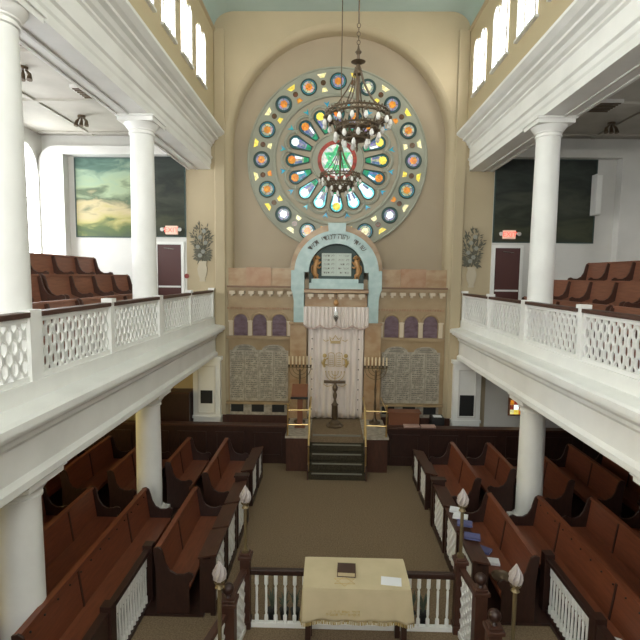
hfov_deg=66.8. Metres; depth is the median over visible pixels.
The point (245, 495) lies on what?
lamp
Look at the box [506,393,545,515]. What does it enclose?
column
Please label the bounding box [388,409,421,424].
wooden lectern
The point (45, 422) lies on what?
trim
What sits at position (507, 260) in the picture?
door
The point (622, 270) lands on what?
pew
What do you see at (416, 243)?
wall niche
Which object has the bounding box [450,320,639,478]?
trim
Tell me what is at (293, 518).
floor
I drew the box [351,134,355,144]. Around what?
bulb
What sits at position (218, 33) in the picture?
trim
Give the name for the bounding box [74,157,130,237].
wall mural
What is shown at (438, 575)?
railing
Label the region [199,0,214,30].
crown molding
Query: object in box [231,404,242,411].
grille
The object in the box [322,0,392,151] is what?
chandelier
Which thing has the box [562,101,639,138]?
trim
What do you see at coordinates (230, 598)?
newel post
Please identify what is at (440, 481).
post
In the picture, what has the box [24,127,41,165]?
wall
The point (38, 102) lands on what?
trim
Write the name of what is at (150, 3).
window
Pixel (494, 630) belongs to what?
newel post
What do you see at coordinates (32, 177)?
window
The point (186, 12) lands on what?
window
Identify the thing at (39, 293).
pew
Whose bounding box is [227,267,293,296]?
parapet
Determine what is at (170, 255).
door
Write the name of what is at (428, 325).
arcade
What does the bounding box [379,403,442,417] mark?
plinth
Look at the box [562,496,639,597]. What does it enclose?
pew
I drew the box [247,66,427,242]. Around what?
window
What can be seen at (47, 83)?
ceiling
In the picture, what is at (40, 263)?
pew
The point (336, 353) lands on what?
drape
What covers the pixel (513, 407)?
window
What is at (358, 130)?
bulb
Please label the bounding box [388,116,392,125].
bulb
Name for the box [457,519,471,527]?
book
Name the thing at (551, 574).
balustrade
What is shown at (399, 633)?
table
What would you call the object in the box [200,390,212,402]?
grille
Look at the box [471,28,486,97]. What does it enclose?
window
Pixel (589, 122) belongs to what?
ceiling
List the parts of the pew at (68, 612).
panel, seat, panel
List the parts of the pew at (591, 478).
panel, seat, backrest, rail, panel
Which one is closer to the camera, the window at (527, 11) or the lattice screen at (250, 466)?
the window at (527, 11)
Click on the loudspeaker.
(597, 179)
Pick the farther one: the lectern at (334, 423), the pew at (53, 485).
the lectern at (334, 423)
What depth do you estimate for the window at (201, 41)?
11.93 m
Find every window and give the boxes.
[24,140,41,252]
[145,0,156,12]
[161,0,177,43]
[180,0,193,68]
[196,23,207,89]
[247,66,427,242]
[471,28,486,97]
[489,0,509,73]
[508,397,520,415]
[513,0,538,43]
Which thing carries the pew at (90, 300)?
on the floor
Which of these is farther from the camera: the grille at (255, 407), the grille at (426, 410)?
the grille at (255, 407)
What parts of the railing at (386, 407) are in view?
sloped handrail, post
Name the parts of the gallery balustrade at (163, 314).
lattice panel, handrail, post, lattice panel, handrail, post, lattice panel, handrail, post, lattice panel, handrail, post, lattice panel, handrail, post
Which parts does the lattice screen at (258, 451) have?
lattice panel, frame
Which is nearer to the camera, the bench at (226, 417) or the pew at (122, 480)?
the pew at (122, 480)
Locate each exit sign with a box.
[160,226,180,234]
[499,230,520,238]
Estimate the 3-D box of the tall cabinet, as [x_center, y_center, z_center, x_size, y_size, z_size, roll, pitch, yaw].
[-4.478,2.851,14.050,1.580,1.670,0.520,1,5,1]
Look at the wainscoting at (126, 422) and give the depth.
12.89 m
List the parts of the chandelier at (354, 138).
arm, arm, arm, cord, chain, arm, arm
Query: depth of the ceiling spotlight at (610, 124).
11.95 m
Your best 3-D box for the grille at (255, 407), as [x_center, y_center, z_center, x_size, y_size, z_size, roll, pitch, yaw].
[-1.821,2.574,14.183,0.360,0.220,0.015,1,5,1]
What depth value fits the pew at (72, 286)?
10.68 m
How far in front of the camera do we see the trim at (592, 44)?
8.00 m
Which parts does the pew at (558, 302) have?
seat, backrest, rail, panel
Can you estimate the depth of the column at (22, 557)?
5.62 m
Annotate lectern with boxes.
[324,380,345,428]
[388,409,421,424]
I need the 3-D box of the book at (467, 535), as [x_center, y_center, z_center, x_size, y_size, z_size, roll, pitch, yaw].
[2.381,3.387,7.590,0.240,0.035,0.170,2,5,17]
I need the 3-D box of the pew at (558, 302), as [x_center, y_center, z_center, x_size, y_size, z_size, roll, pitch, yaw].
[5.054,0.057,10.748,0.588,1.019,3.900,1,5,1]
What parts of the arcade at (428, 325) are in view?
purple pane, arch moulding, purple pane, arch moulding, sill, purple pane, arch moulding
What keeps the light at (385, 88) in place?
attached to the window at (289, 147)
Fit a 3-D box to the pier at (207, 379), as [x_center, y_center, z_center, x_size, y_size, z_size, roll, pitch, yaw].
[-3.270,2.365,14.091,0.880,2.660,0.300,1,5,1]
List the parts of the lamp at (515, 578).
flame glass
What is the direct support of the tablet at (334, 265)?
on the torah ark
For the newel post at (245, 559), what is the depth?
6.83 m
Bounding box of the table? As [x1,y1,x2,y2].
[305,622,406,639]
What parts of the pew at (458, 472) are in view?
panel, seat, backrest, rail, panel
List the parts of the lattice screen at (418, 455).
lattice panel, frame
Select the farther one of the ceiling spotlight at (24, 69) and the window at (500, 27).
the window at (500, 27)
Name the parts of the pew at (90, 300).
panel, rail, backrest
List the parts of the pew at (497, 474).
panel, seat, backrest, rail, panel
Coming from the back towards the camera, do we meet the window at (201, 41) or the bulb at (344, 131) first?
the window at (201, 41)
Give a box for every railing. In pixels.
[250,567,454,631]
[286,396,311,470]
[362,397,387,465]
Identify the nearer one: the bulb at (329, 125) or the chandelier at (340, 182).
the bulb at (329, 125)
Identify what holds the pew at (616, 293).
on the floor
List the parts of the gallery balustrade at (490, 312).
post, lattice panel, handrail, post, handrail, lattice panel, post, lattice panel, handrail, post, lattice panel, handrail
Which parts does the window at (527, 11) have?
pane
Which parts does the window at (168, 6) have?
pane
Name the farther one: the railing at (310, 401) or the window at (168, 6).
the railing at (310, 401)
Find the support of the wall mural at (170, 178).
attached to the wall at (428, 40)
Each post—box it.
[217,582,238,639]
[234,473,249,522]
[238,549,252,629]
[430,476,446,526]
[450,554,468,634]
[470,572,490,639]
[483,608,505,639]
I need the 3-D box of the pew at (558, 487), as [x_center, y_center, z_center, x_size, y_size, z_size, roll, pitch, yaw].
[4.765,3.563,10.695,0.588,1.019,2.150,1,5,1]
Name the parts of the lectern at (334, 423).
stem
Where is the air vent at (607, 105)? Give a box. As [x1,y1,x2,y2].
[587,99,623,111]
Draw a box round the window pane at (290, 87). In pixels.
[287,84,294,90]
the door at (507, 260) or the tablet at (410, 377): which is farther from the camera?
the tablet at (410, 377)
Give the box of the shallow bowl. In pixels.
[491,569,508,581]
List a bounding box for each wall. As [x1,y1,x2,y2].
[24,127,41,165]
[41,11,639,427]
[128,0,213,116]
[228,291,293,413]
[378,293,445,419]
[468,0,573,119]
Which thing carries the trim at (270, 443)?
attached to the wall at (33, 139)
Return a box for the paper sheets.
[381,576,401,586]
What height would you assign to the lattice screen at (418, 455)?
0.770 m
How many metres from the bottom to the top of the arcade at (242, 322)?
0.920 m
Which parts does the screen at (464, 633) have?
rail, handrail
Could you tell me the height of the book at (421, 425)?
0.040 m
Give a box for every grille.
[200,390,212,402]
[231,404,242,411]
[252,404,263,411]
[272,405,283,411]
[382,406,393,413]
[423,407,435,414]
[459,395,473,415]
[595,175,602,212]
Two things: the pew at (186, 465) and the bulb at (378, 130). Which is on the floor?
the pew at (186, 465)
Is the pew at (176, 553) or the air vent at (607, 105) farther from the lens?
the air vent at (607, 105)
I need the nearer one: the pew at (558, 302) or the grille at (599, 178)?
the pew at (558, 302)
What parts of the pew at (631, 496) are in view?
panel, backrest, seat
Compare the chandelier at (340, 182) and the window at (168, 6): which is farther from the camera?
the chandelier at (340, 182)
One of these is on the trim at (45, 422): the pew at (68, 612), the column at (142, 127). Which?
the column at (142, 127)
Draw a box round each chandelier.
[318,0,361,198]
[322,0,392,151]
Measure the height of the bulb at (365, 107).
0.150 m
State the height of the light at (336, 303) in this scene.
0.809 m
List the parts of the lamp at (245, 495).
flame glass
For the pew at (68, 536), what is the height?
1.019 m
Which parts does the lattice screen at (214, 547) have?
frame, lattice panel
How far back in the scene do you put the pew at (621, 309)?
8.26 m
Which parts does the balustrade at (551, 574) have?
post, rail, handrail, post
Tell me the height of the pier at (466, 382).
2.660 m
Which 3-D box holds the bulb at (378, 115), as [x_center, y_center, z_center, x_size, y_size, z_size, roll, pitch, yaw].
[0.833,-2.945,6.931,0.068,0.150,0.065,1,5,1]
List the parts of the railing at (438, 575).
rail, handrail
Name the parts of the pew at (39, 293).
backrest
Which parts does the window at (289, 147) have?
pane, scalloped moulding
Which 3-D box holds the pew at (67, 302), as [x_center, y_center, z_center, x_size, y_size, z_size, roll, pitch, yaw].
[-4.276,0.292,6.944,0.588,1.019,3.900,1,5,1]
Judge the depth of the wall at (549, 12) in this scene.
10.33 m
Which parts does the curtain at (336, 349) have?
embroidered crown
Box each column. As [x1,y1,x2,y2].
[0,0,47,380]
[0,462,66,639]
[114,113,166,334]
[136,387,172,507]
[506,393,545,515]
[522,115,577,345]
[629,472,639,484]
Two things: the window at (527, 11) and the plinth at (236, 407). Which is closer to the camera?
the window at (527, 11)
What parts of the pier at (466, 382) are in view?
panel moulding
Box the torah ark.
[289,223,382,419]
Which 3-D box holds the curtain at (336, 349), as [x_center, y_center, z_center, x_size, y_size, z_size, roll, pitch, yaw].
[0.440,1.227,13.776,1.842,3.210,0.209,1,5,1]
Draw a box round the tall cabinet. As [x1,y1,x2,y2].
[160,388,192,420]
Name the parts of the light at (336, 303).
crown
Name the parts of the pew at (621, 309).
panel, seat, backrest, rail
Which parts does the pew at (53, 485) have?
seat, backrest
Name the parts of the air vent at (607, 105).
frame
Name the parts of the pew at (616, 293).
rail, panel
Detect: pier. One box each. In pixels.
[192,356,222,421]
[450,359,481,425]
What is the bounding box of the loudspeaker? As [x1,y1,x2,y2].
[590,174,602,215]
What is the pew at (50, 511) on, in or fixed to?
on the floor
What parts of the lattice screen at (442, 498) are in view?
lattice panel, frame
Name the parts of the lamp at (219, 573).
flame glass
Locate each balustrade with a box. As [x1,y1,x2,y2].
[0,288,214,391]
[100,541,155,639]
[461,291,639,379]
[538,550,606,639]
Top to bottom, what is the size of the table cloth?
0.496 m
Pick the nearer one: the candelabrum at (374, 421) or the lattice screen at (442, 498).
the lattice screen at (442, 498)
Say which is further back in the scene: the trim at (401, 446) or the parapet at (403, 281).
the parapet at (403, 281)
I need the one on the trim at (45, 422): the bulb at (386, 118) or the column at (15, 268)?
the column at (15, 268)
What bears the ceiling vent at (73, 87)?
in the ceiling at (47, 83)
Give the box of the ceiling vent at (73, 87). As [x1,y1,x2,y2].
[69,84,92,98]
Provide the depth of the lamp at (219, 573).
5.50 m
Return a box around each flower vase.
[189,222,213,281]
[462,227,486,287]
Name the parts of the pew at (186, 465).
rail, panel, backrest, seat, panel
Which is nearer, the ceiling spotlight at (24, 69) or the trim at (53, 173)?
the ceiling spotlight at (24, 69)
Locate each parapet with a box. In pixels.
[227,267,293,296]
[379,269,447,298]
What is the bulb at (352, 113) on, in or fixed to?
attached to the chandelier at (354, 138)
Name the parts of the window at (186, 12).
pane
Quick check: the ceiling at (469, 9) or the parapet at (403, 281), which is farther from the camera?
the parapet at (403, 281)
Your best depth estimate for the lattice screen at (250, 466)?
10.78 m
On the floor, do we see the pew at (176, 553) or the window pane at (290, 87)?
the pew at (176, 553)
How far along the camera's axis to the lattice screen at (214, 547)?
7.14 m
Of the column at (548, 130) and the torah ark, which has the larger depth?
the torah ark
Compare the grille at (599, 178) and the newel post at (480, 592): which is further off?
the grille at (599, 178)
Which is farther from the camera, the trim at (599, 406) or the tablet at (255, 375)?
the tablet at (255, 375)
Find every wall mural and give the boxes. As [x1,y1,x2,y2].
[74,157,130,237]
[154,156,185,236]
[492,159,597,243]
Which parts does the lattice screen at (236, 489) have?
frame, lattice panel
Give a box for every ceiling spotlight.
[21,65,32,81]
[74,115,88,126]
[604,122,618,133]
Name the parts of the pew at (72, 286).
panel, rail, panel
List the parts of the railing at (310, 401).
post, rail, sloped handrail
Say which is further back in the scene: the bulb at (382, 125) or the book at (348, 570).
the bulb at (382, 125)
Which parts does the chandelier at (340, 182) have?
cord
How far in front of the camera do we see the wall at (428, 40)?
13.57 m
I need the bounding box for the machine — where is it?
[429,414,444,425]
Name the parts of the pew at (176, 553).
panel, rail, backrest, seat, panel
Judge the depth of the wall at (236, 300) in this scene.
13.97 m
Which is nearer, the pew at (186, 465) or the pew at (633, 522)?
the pew at (633, 522)
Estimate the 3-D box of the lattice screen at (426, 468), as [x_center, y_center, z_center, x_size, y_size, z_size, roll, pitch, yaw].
[2.395,3.651,10.797,0.270,0.830,0.740,1,5,1]
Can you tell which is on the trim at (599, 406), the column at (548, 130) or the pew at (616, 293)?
the column at (548, 130)
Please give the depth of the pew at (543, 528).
7.16 m
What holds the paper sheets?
on the table cloth
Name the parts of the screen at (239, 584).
handrail, lattice panel, rail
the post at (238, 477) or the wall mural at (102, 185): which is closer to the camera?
the post at (238, 477)
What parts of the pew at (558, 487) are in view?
panel, seat, backrest, rail, panel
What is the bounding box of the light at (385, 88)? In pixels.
[382,85,388,91]
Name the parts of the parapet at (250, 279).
bracket cornice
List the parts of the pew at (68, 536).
rail, backrest, seat, panel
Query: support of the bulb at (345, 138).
attached to the chandelier at (354, 138)
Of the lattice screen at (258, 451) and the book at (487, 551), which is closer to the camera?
the book at (487, 551)
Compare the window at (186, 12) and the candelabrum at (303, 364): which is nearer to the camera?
the window at (186, 12)
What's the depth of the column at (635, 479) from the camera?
5.86 m
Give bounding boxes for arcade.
[226,307,291,339]
[378,309,444,341]
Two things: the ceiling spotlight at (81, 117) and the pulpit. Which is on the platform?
the pulpit
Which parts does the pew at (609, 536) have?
panel, seat, backrest, rail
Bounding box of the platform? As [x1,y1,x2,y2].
[285,417,388,480]
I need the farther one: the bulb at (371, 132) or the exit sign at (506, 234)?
the exit sign at (506, 234)
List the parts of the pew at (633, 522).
seat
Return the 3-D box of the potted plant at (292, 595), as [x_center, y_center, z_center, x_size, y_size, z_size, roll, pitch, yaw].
[-0.360,4.136,7.072,0.151,0.473,0.150,4,6,33]
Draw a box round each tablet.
[230,344,287,400]
[321,253,351,278]
[380,346,439,403]
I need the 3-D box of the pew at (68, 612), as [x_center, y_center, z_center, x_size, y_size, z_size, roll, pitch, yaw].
[-3.058,3.787,7.211,0.588,1.019,3.750,1,5,1]
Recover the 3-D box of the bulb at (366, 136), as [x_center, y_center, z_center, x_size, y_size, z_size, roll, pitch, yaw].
[0.703,-2.686,7.268,0.068,0.150,0.065,1,5,1]
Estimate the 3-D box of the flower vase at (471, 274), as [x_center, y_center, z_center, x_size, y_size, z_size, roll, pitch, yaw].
[4.294,-1.779,13.681,0.797,1.726,0.058,1,5,1]
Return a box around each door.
[156,241,184,294]
[490,245,523,299]
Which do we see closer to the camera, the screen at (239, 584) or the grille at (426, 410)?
the screen at (239, 584)
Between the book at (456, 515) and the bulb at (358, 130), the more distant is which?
the book at (456, 515)
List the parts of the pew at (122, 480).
panel, rail, backrest, seat, panel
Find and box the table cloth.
[300,557,414,628]
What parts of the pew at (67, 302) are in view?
rail, backrest, seat, panel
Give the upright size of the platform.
0.930 m
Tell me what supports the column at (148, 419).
on the floor
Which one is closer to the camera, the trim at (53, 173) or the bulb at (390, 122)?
the bulb at (390, 122)
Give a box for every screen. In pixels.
[198,527,226,615]
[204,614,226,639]
[212,503,237,578]
[224,480,246,548]
[233,569,246,639]
[241,457,257,505]
[248,446,262,487]
[412,449,428,490]
[419,460,437,509]
[432,484,456,552]
[444,507,471,571]
[458,532,490,587]
[458,568,473,639]
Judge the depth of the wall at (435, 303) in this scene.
13.89 m
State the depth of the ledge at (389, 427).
12.76 m
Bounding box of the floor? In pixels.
[49,461,635,639]
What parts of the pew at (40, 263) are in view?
rail, backrest, panel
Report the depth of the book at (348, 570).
6.34 m
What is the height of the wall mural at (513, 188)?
2.300 m
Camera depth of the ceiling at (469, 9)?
12.88 m
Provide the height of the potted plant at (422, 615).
0.464 m
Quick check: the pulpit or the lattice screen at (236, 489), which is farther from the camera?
the pulpit
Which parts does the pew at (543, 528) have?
panel, seat, rail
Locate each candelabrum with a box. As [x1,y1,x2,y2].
[288,356,311,422]
[364,357,387,424]
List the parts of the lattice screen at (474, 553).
lattice panel, frame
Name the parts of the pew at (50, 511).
backrest, seat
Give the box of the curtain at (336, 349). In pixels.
[303,306,368,418]
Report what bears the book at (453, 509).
on the lattice screen at (451, 544)
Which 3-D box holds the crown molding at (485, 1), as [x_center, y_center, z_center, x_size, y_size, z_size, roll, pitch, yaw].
[3.870,-7.039,4.253,0.060,0.100,17.900,1,5,1]
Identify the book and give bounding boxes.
[337,563,355,577]
[403,424,419,427]
[420,424,435,427]
[449,506,460,512]
[452,512,467,519]
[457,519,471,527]
[464,531,479,540]
[480,545,492,555]
[487,557,499,565]
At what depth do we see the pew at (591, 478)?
10.44 m
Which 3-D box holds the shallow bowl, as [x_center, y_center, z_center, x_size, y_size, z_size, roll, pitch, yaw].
[2.729,3.876,7.275,0.320,0.080,0.320,1,5,1]
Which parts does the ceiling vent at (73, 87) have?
frame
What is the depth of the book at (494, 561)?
7.71 m
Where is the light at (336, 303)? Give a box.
[333,293,338,321]
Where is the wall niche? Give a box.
[234,36,445,418]
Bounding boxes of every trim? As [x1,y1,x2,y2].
[0,317,224,508]
[19,0,223,168]
[20,48,128,135]
[38,145,169,255]
[84,425,286,463]
[213,28,226,414]
[387,430,598,465]
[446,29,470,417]
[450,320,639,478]
[457,0,639,170]
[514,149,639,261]
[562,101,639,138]
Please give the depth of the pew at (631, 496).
10.60 m
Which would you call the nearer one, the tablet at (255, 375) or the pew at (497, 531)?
the pew at (497, 531)
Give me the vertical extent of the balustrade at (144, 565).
0.920 m
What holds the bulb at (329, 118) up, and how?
attached to the chandelier at (354, 138)
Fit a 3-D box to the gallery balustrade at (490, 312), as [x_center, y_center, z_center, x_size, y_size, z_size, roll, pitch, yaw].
[3.963,0.260,7.484,0.160,1.020,12.780,1,5,1]
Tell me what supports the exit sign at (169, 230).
attached to the wall at (428, 40)
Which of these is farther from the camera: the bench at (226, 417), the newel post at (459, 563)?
the bench at (226, 417)
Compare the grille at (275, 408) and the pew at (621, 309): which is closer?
the pew at (621, 309)
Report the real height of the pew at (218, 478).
1.019 m
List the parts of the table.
leg, leg, leg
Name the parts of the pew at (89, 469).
panel, rail, backrest, seat, panel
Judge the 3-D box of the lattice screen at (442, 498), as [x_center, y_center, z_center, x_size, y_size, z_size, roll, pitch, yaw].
[2.363,3.753,9.225,0.270,0.910,0.890,1,5,1]
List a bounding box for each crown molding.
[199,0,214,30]
[469,0,488,30]
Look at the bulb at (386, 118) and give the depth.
7.05 m
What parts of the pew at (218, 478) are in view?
rail, panel, backrest, seat, panel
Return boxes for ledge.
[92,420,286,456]
[385,425,585,458]
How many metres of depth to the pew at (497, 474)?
10.73 m
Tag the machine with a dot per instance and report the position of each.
(436, 419)
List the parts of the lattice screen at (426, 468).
lattice panel, frame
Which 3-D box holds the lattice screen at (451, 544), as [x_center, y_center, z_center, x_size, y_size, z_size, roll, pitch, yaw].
[2.344,3.829,8.273,0.270,0.930,0.780,1,5,1]
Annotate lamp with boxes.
[212,560,226,639]
[239,485,250,553]
[457,488,468,558]
[508,564,523,639]
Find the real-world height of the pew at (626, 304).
1.019 m
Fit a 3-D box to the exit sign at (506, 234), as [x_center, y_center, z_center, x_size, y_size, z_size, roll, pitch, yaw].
[5.286,-2.383,13.528,0.608,0.240,0.163,1,5,1]
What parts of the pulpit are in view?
stem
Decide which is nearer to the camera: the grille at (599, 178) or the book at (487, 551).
the book at (487, 551)
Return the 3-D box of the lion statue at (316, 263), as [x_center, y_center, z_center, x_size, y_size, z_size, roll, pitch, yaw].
[-0.108,-1.493,13.686,0.296,0.690,0.168,1,5,1]
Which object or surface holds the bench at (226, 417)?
on the floor
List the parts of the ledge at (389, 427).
panel moulding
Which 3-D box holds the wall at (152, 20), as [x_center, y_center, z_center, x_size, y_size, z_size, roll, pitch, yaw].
[-3.311,-6.071,4.489,0.400,3.400,17.900,1,5,1]
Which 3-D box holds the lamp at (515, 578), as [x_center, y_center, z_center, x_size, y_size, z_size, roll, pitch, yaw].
[2.188,3.632,5.507,0.157,1.820,0.157,3,6,21]
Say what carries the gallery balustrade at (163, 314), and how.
on the trim at (45, 422)
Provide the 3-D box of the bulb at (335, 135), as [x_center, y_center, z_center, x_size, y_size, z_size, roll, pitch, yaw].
[0.236,-2.792,7.269,0.068,0.150,0.065,1,5,1]
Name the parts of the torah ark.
blue sill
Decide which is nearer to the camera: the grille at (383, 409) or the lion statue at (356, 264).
the lion statue at (356, 264)
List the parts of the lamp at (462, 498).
flame glass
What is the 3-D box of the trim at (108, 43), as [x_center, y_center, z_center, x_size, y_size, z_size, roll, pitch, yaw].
[-3.340,-3.970,4.730,0.990,1.070,17.800,1,5,1]
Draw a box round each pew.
[11,487,173,639]
[30,253,113,274]
[31,274,65,301]
[32,298,101,363]
[39,274,132,298]
[41,486,67,526]
[43,486,120,595]
[45,450,85,496]
[60,435,129,505]
[77,294,132,350]
[107,447,170,515]
[153,486,221,613]
[165,437,210,508]
[202,437,248,506]
[429,441,481,511]
[464,492,539,622]
[466,442,516,511]
[506,455,574,516]
[507,296,611,348]
[509,495,639,639]
[549,444,624,516]
[553,280,639,306]
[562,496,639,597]
[567,261,639,280]
[587,305,639,368]
[594,453,639,512]
[619,505,639,534]
[623,302,639,307]
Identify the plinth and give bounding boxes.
[226,400,289,414]
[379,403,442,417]
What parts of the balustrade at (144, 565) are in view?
post, handrail, rail, post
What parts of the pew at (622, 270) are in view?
panel, rail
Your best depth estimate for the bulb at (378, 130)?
7.24 m
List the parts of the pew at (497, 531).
panel, seat, backrest, rail, panel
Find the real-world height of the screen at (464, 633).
1.000 m
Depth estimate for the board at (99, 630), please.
5.77 m
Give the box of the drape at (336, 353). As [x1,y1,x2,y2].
[308,326,363,418]
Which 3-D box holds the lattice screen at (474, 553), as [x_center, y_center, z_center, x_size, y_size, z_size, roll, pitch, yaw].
[2.326,3.898,7.401,0.270,0.950,0.770,1,5,1]
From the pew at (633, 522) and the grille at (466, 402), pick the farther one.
the grille at (466, 402)
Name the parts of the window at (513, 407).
pane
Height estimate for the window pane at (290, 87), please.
0.197 m
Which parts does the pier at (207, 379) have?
panel moulding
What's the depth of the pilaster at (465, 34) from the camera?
13.52 m
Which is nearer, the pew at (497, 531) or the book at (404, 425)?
the pew at (497, 531)
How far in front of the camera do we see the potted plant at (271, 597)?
7.06 m
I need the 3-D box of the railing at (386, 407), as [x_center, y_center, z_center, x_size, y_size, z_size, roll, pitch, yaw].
[1.428,2.899,12.836,0.612,1.575,1.904,1,5,1]
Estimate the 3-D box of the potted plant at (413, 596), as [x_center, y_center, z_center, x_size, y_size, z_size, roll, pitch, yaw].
[1.320,4.158,7.039,0.150,0.475,0.150,1,5,1]
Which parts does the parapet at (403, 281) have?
bracket cornice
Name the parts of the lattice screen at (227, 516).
lattice panel, frame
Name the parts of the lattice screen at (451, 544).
lattice panel, frame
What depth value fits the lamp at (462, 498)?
6.71 m
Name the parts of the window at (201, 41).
pane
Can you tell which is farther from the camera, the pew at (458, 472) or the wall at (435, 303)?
the wall at (435, 303)
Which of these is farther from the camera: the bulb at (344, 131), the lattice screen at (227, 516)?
the lattice screen at (227, 516)
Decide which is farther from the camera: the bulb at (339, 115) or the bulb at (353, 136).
the bulb at (353, 136)
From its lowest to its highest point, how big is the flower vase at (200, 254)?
1.726 m
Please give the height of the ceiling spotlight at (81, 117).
0.264 m
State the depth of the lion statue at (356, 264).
13.61 m
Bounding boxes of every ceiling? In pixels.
[20,46,128,135]
[202,0,484,25]
[562,78,639,138]
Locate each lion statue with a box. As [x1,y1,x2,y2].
[311,255,320,278]
[352,255,361,278]
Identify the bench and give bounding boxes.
[223,414,289,423]
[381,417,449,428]
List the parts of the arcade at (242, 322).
purple pane, arch moulding, sill, purple pane, arch moulding, purple pane, arch moulding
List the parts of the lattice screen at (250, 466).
frame, lattice panel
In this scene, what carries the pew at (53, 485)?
on the floor
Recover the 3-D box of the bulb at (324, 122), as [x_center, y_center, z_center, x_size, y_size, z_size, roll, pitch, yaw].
[0.071,-2.985,7.263,0.068,0.150,0.065,1,5,1]
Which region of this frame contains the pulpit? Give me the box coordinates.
[291,384,307,427]

